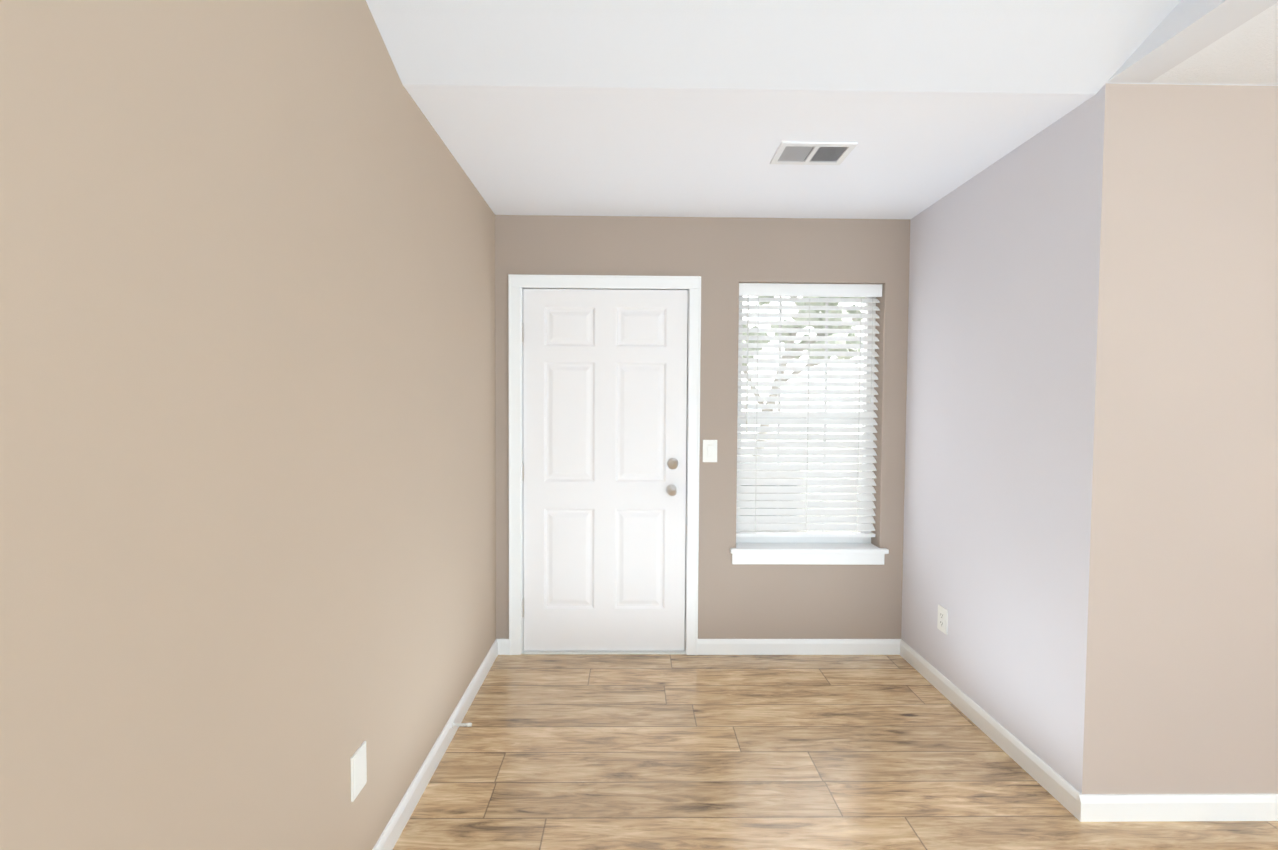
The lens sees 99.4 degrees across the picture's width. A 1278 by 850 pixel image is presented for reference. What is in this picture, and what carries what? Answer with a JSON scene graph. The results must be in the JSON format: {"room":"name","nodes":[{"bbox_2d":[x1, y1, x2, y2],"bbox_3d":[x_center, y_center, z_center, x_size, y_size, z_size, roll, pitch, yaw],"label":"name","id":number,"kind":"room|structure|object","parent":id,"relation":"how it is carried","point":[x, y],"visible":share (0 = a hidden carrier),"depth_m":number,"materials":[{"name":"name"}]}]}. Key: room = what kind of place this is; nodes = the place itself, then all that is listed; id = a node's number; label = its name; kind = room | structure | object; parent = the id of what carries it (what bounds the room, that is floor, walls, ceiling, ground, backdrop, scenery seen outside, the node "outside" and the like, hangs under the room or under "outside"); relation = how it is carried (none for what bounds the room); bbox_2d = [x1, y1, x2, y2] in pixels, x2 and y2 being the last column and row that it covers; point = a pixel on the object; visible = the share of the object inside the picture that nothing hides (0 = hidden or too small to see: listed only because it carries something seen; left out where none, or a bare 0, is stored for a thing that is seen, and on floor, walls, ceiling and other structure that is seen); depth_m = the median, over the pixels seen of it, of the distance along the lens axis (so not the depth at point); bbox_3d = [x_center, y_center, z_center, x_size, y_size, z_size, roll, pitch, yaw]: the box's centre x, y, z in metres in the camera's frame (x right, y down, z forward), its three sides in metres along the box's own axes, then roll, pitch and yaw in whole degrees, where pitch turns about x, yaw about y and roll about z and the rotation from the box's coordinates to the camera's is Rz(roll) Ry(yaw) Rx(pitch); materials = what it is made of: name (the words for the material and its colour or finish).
{"room":"entryway","nodes":[
{"label":"entryway","id":0,"kind":"room"},
{"bbox_2d":[0,0,495,849],"bbox_3d":[-0.820,-0.356,-0.245,0.140,3.496,6.800,0,2,-1],"label":"wall","id":1,"kind":"structure","parent":0,"point":[246,424],"depth_m":1.02,"materials":[{"name":"paint"}]},
{"bbox_2d":[350,741,366,801],"bbox_3d":[-0.777,0.961,1.507,0.008,0.121,0.076,0,2,-1],"label":"outlet","id":2,"kind":"object","parent":1,"relation":"attached to","point":[358,758],"visible":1,"depth_m":1.50,"materials":[{"name":"white plastic"}]},
{"bbox_2d":[372,639,503,849],"bbox_3d":[-0.746,1.350,-0.198,0.030,0.085,6.500,0,2,-1],"label":"baseboard","id":3,"kind":"structure","parent":1,"relation":"attached to","point":[398,821],"depth_m":2.05,"materials":[{"name":"white wood"}]},
{"bbox_2d":[452,722,471,727],"bbox_3d":[-0.741,1.256,2.272,0.080,0.024,0.024,0,2,-1],"label":"doorstop","id":4,"kind":"object","parent":3,"relation":"attached to","point":[462,724],"visible":1,"depth_m":2.27,"materials":[{"name":"white plastic"}]},
{"bbox_2d":[495,215,909,638],"bbox_3d":[0.348,0.071,3.107,2.573,2.440,0.160,0,2,-1],"label":"wall","id":5,"kind":"structure","parent":0,"point":[723,257],"depth_m":3.02,"materials":[{"name":"paint"}]},
{"bbox_2d":[522,650,685,653],"bbox_3d":[-0.198,1.272,3.143,0.919,0.030,0.192,0,2,-1],"label":"door threshold sill","id":6,"kind":"structure","parent":5,"relation":"attached to","point":[603,652],"depth_m":3.05,"materials":[{"name":"white paint"}]},
{"bbox_2d":[508,274,700,654],"bbox_3d":[-0.194,0.232,3.094,1.056,2.112,0.181,0,2,-1],"label":"door frame","id":7,"kind":"structure","parent":5,"relation":"attached to","point":[516,283],"depth_m":3.00,"materials":[{"name":"white wood"}]},
{"bbox_2d":[522,289,687,650],"bbox_3d":[-0.195,0.264,3.026,0.919,2.030,0.114,0,2,-1],"label":"door","id":8,"kind":"structure","parent":5,"relation":"in","point":[604,444],"depth_m":3.04,"materials":[{"name":"white paint"}]},
{"bbox_2d":[703,440,716,461],"bbox_3d":[0.397,0.145,3.023,0.080,0.125,0.014,0,2,-1],"label":"switch plate","id":9,"kind":"object","parent":5,"relation":"attached to","point":[709,450],"visible":1,"depth_m":3.02,"materials":[{"name":"white plastic"}]},
{"bbox_2d":[697,639,899,654],"bbox_3d":[0.887,1.254,3.065,1.117,0.085,0.014,0,2,-1],"label":"baseboard","id":10,"kind":"structure","parent":5,"relation":"attached to","point":[705,646],"depth_m":3.06,"materials":[{"name":"white wood"}]},
{"bbox_2d":[730,296,888,564],"bbox_3d":[0.956,-0.006,3.095,0.885,1.577,0.195,0,2,-1],"label":"window","id":11,"kind":"structure","parent":5,"relation":"in","point":[817,553],"depth_m":3.13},
{"bbox_2d":[736,283,881,536],"bbox_3d":[0.957,-0.076,3.087,0.805,1.431,0.083,0,2,-1],"label":"window blinds","id":12,"kind":"object","parent":11,"relation":"attached to","point":[803,516],"visible":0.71,"depth_m":3.09,"materials":[{"name":"white plastic"}]},
{"bbox_2d":[366,0,1277,218],"bbox_3d":[1.757,-1.600,-0.251,5.280,1.136,6.800,0,2,-1],"label":"ceiling","id":13,"kind":"structure","parent":0,"point":[677,108],"depth_m":1.78,"materials":[{"name":"white paint"}]},
{"bbox_2d":[770,141,857,164],"bbox_3d":[0.711,-1.115,2.228,0.300,0.008,0.185,0,2,-1],"label":"ceiling vent","id":14,"kind":"object","parent":13,"relation":"in","point":[809,153],"visible":1,"depth_m":2.22,"materials":[{"name":"white metal"}]},
{"bbox_2d":[393,654,1277,849],"bbox_3d":[1.739,1.436,-0.152,5.280,0.060,6.800,0,2,-1],"label":"floor","id":15,"kind":"structure","parent":0,"point":[690,752],"depth_m":2.08,"materials":[{"name":"laminate"}]},
{"bbox_2d":[901,118,1060,758],"bbox_3d":[1.574,0.091,2.500,0.140,2.456,1.087,0,2,-1],"label":"wall","id":16,"kind":"structure","parent":0,"point":[983,262],"depth_m":2.35,"materials":[{"name":"paint"}]},
{"bbox_2d":[937,604,947,634],"bbox_3d":[1.492,0.956,2.667,0.008,0.121,0.076,0,2,-1],"label":"outlet","id":17,"kind":"object","parent":16,"relation":"attached to","point":[942,623],"visible":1,"depth_m":2.66,"materials":[{"name":"white plastic"}]},
{"bbox_2d":[896,639,1071,813],"bbox_3d":[1.490,1.277,2.471,0.014,0.085,1.220,0,2,-1],"label":"baseboard","id":18,"kind":"structure","parent":16,"relation":"attached to","point":[1050,780],"depth_m":2.26,"materials":[{"name":"white wood"}]},
{"bbox_2d":[1041,84,1277,793],"bbox_3d":[2.935,0.119,1.895,2.847,2.456,0.140,0,2,-1],"label":"wall","id":19,"kind":"structure","parent":0,"point":[1091,514],"depth_m":1.82,"materials":[{"name":"paint"}]},
{"bbox_2d":[1068,783,1277,821],"bbox_3d":[2.852,1.305,1.856,2.721,0.085,0.014,0,2,-1],"label":"baseboard","id":20,"kind":"structure","parent":19,"relation":"attached to","point":[1077,804],"depth_m":1.84,"materials":[{"name":"white wood"}]},
{"bbox_2d":[1107,0,1277,82],"bbox_3d":[1.629,-1.547,-0.931,0.140,1.040,5.440,0,2,-1],"label":"beam","id":21,"kind":"structure","parent":0,"point":[1184,30],"depth_m":1.55,"materials":[{"name":"white paint"}]},
{"label":"outside","id":22,"kind":"structure","parent":0,"visible":0},
{"bbox_2d":[741,433,861,531],"bbox_3d":[0.992,0.978,18.155,20.000,0.100,29.839,0,2,-1],"label":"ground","id":23,"kind":"structure","parent":22,"point":[817,470],"depth_m":17.05,"materials":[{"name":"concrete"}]},
{"bbox_2d":[740,462,800,531],"bbox_3d":[0.880,0.822,4.389,0.700,1.102,0.720,0,2,-1],"label":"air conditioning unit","id":24,"kind":"object","parent":23,"relation":"on","point":[769,493],"depth_m":4.05,"materials":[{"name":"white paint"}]},
{"bbox_2d":[742,296,864,455],"bbox_3d":[2.196,-0.810,7.075,3.286,4.218,0.988,1,2,10],"label":"tree","id":25,"kind":"object","parent":23,"relation":"on","point":[815,326],"depth_m":6.99,"materials":[{"name":"green plant"}]}
]}

